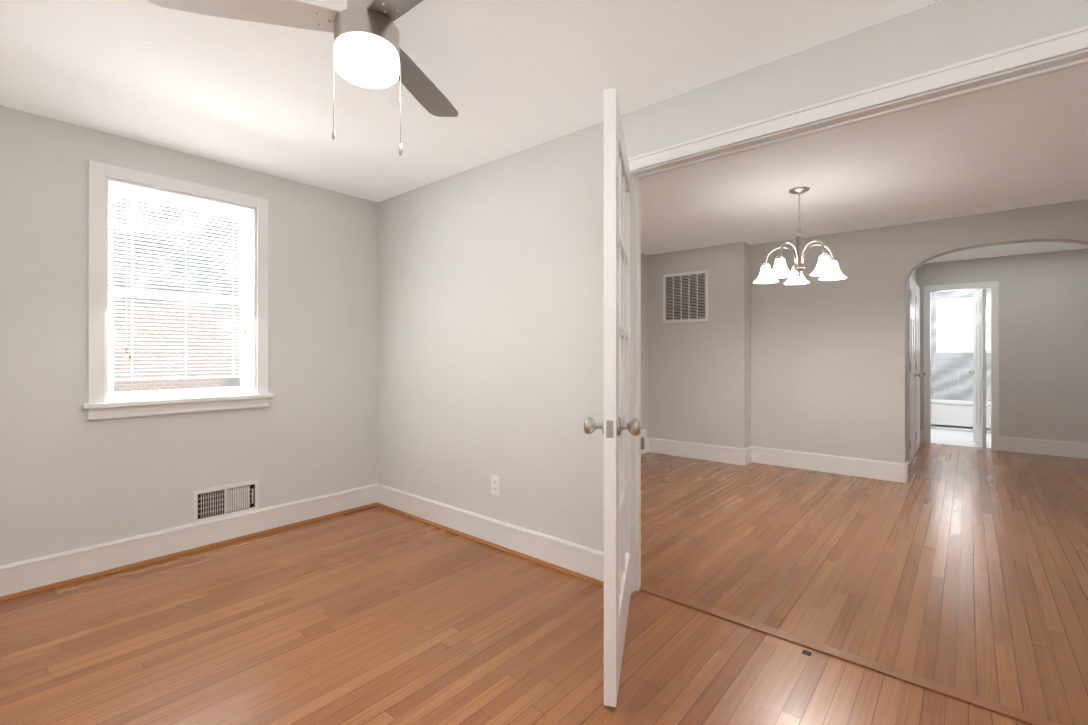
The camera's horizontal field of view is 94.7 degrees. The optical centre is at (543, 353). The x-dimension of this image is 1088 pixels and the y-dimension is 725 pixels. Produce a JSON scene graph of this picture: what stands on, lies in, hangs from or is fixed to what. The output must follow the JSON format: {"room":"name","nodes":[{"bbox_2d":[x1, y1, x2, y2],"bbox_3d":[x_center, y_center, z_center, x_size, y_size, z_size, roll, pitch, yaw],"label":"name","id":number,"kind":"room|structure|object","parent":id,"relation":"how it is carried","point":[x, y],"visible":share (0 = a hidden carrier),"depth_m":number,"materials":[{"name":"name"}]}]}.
{"room":"empty room","nodes":[
{"label":"empty room","id":0,"kind":"room"},
{"bbox_2d":[0,105,377,565],"bbox_3d":[-2.184,-0.002,2.888,0.200,2.300,2.840,0,0,40],"label":"wall","id":1,"kind":"structure","parent":0,"point":[72,477],"depth_m":2.75,"materials":[{"name":"paint"}]},
{"bbox_2d":[83,160,273,419],"bbox_3d":[-2.108,-0.323,2.936,0.235,1.327,0.900,0,0,40],"label":"window","id":2,"kind":"structure","parent":1,"relation":"in","point":[105,401],"depth_m":2.83,"materials":[{"name":"white paint"}]},
{"bbox_2d":[108,181,251,380],"bbox_3d":[-2.075,-0.379,2.907,0.047,1.054,0.690,0,0,40],"label":"window blinds","id":3,"kind":"object","parent":2,"relation":"attached to","point":[139,191],"visible":0.85,"depth_m":2.88,"materials":[{"name":"white plastic"}]},
{"bbox_2d":[0,484,375,601],"bbox_3d":[-2.088,1.068,2.824,0.026,0.160,2.570,0,0,40],"label":"baseboard","id":4,"kind":"structure","parent":1,"relation":"attached to","point":[30,576],"depth_m":2.79,"materials":[{"name":"white paint"}]},
{"bbox_2d":[193,480,258,523],"bbox_3d":[-1.918,0.896,3.036,0.012,0.190,0.352,0,0,40],"label":"air vent","id":5,"kind":"object","parent":1,"relation":"in","point":[222,501],"visible":1,"depth_m":3.03,"materials":[{"name":"white metal"}]},
{"bbox_2d":[0,0,1087,263],"bbox_3d":[1.643,-1.200,3.538,5.200,0.100,8.780,0,0,40],"label":"ceiling","id":6,"kind":"structure","parent":0,"point":[507,77],"depth_m":2.33,"materials":[{"name":"paint"}]},
{"bbox_2d":[147,0,457,155],"bbox_3d":[-0.441,-0.877,1.452,0.942,0.555,1.054,0,0,40],"label":"ceiling fan","id":7,"kind":"object","parent":6,"relation":"hanging from","point":[369,52],"visible":1,"depth_m":1.46,"materials":[{"name":"silver metal"}]},
{"bbox_2d":[753,187,846,284],"bbox_3d":[1.780,-0.836,3.539,0.579,0.628,0.599,0,0,40],"label":"chandelier","id":8,"kind":"object","parent":6,"relation":"hanging from","point":[826,268],"visible":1,"depth_m":3.50,"materials":[{"name":"white glass"}]},
{"bbox_2d":[0,429,1087,724],"bbox_3d":[2.416,1.181,4.445,5.200,0.060,11.170,0,0,40],"label":"floor","id":9,"kind":"structure","parent":0,"point":[375,615],"depth_m":2.17,"materials":[{"name":"brown wood"}]},
{"bbox_2d":[802,650,811,655],"bbox_3d":[1.005,1.146,1.916,0.030,0.002,0.030,0,0,40],"label":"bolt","id":10,"kind":"object","parent":9,"relation":"on","point":[806,652],"visible":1,"depth_m":1.92,"materials":[{"name":"grey metal"}]},
{"bbox_2d":[639,585,1061,724],"bbox_3d":[1.085,1.143,1.933,1.610,0.007,0.055,0,0,40],"label":"threshold strip","id":11,"kind":"object","parent":9,"relation":"on","point":[1010,712],"visible":0.9,"depth_m":1.84,"materials":[{"name":"brown wood"}]},
{"bbox_2d":[931,399,990,432],"bbox_3d":[6.597,0.957,7.675,1.488,0.400,0.824,0,0,40],"label":"bathtub","id":12,"kind":"object","parent":9,"relation":"on","point":[957,415],"depth_m":7.53,"materials":[{"name":"white ceramic"}]},
{"bbox_2d":[641,253,647,437],"bbox_3d":[0.274,0.002,4.881,0.170,2.300,3.440,0,0,40],"label":"wall","id":13,"kind":"structure","parent":0,"point":[644,341],"depth_m":5.80,"materials":[{"name":"paint"}]},
{"bbox_2d":[641,430,648,453],"bbox_3d":[0.229,1.017,4.681,0.018,0.268,3.078,0,0,40],"label":"baseboard","id":14,"kind":"structure","parent":13,"relation":"attached to","point":[643,432],"depth_m":5.77,"materials":[{"name":"white paint"}]},
{"bbox_2d":[641,436,643,449],"bbox_3d":[1.116,1.028,5.706,0.006,0.150,0.110,0,0,40],"label":"air vent register","id":15,"kind":"object","parent":14,"relation":"attached to","point":[642,443],"visible":0.67,"depth_m":5.71,"materials":[{"name":"grey metal"}]},
{"bbox_2d":[648,242,750,448],"bbox_3d":[1.705,0.003,5.588,1.100,2.300,0.210,0,0,40],"label":"wall","id":16,"kind":"structure","parent":0,"point":[699,382],"depth_m":5.41,"materials":[{"name":"paint"}]},
{"bbox_2d":[663,270,707,322],"bbox_3d":[1.565,-0.622,5.563,0.526,0.550,0.011,0,0,40],"label":"air vent grille","id":17,"kind":"object","parent":16,"relation":"attached to","point":[685,296],"visible":1,"depth_m":5.56,"materials":[{"name":"white metal"}]},
{"bbox_2d":[649,438,748,464],"bbox_3d":[1.650,1.068,5.485,1.087,0.168,0.017,0,0,40],"label":"baseboard","id":18,"kind":"structure","parent":16,"relation":"attached to","point":[738,456],"depth_m":5.44,"materials":[{"name":"white paint"}]},
{"bbox_2d":[378,0,1087,551],"bbox_3d":[0.371,-0.002,2.484,4.220,2.300,0.090,0,0,40],"label":"wall","id":19,"kind":"structure","parent":0,"point":[490,318],"depth_m":2.78,"materials":[{"name":"paint"}]},
{"bbox_2d":[376,483,603,586],"bbox_3d":[-0.442,1.069,3.096,2.087,0.160,0.026,0,0,40],"label":"baseboard","id":20,"kind":"structure","parent":19,"relation":"attached to","point":[584,563],"depth_m":2.93,"materials":[{"name":"white paint"}]},
{"bbox_2d":[491,474,499,495],"bbox_3d":[-0.288,0.783,2.978,0.070,0.115,0.008,0,0,40],"label":"electrical outlet plate","id":21,"kind":"object","parent":19,"relation":"attached to","point":[495,484],"visible":1,"depth_m":2.98,"materials":[{"name":"white plastic"}]},
{"bbox_2d":[584,88,639,706],"bbox_3d":[0.304,0.142,2.004,0.188,1.985,0.812,0,0,13],"label":"french door","id":22,"kind":"structure","parent":19,"relation":"in","point":[618,426],"depth_m":1.62,"materials":[{"name":"white paint"}]},
{"bbox_2d":[628,25,1087,593],"bbox_3d":[1.058,0.110,1.902,1.746,2.073,0.134,0,0,40],"label":"door frame","id":23,"kind":"structure","parent":19,"relation":"attached to","point":[1014,57],"depth_m":1.86,"materials":[{"name":"white paint"}]},
{"bbox_2d":[911,270,916,283],"bbox_3d":[3.977,0.003,5.576,0.120,2.300,2.410,0,0,40],"label":"wall","id":24,"kind":"structure","parent":0,"point":[913,275],"depth_m":6.22,"materials":[{"name":"paint"}]},
{"bbox_2d":[906,276,921,463],"bbox_3d":[3.970,0.168,5.375,0.110,1.950,0.624,0,0,40],"label":"hall door","id":25,"kind":"structure","parent":24,"relation":"in","point":[910,330],"depth_m":5.20,"materials":[{"name":"white paint"}]},
{"bbox_2d":[915,283,925,452],"bbox_3d":[4.456,0.169,5.947,0.110,1.950,0.624,0,0,40],"label":"hall door","id":26,"kind":"structure","parent":24,"relation":"in","point":[917,367],"depth_m":5.82,"materials":[{"name":"white paint"}]},
{"bbox_2d":[751,199,1087,463],"bbox_3d":[2.947,0.002,4.771,4.050,2.300,0.150,0,0,40],"label":"wall","id":27,"kind":"structure","parent":0,"point":[828,368],"depth_m":4.72,"materials":[{"name":"paint"}]},
{"bbox_2d":[749,446,908,482],"bbox_3d":[2.701,1.067,4.869,1.345,0.168,0.017,0,0,40],"label":"baseboard","id":28,"kind":"structure","parent":27,"relation":"attached to","point":[878,470],"depth_m":4.81,"materials":[{"name":"white paint"}]},
{"bbox_2d":[931,288,990,401],"bbox_3d":[6.900,0.007,8.033,1.700,2.300,0.100,0,0,40],"label":"wall tile","id":29,"kind":"structure","parent":0,"point":[951,378],"depth_m":8.16,"materials":[{"name":"tile"}]},
{"bbox_2d":[936,296,990,352],"bbox_3d":[6.774,-0.447,8.102,0.680,0.890,0.060,0,0,40],"label":"bathroom window","id":30,"kind":"structure","parent":29,"relation":"attached to","point":[954,325],"depth_m":8.15,"materials":[{"name":"glass"}]},
{"bbox_2d":[916,248,1087,442],"bbox_3d":[5.489,0.004,5.952,1.940,2.300,0.120,0,0,40],"label":"wall","id":31,"kind":"structure","parent":0,"point":[1043,346],"depth_m":5.74,"materials":[{"name":"paint"}]},
{"bbox_2d":[923,281,999,450],"bbox_3d":[5.162,0.148,6.216,0.726,2.012,0.143,0,0,40],"label":"door frame","id":32,"kind":"structure","parent":31,"relation":"attached to","point":[995,435],"depth_m":6.05,"materials":[{"name":"white paint"}]},
{"bbox_2d":[968,289,986,446],"bbox_3d":[5.542,0.179,6.376,0.171,1.930,0.604,0,0,32],"label":"bathroom door","id":33,"kind":"structure","parent":31,"relation":"in","point":[979,367],"depth_m":6.25,"materials":[{"name":"white paint"}]},
{"bbox_2d":[1000,436,1087,458],"bbox_3d":[5.735,1.068,5.652,0.877,0.170,0.017,0,0,40],"label":"baseboard","id":34,"kind":"structure","parent":31,"relation":"attached to","point":[1050,447],"depth_m":5.69,"materials":[{"name":"white paint"}]},
{"label":"outside","id":35,"kind":"structure","parent":0,"visible":0},
{"bbox_2d":[113,197,239,391],"bbox_3d":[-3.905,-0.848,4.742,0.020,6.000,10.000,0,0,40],"label":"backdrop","id":36,"kind":"structure","parent":35,"point":[152,385],"depth_m":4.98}
]}

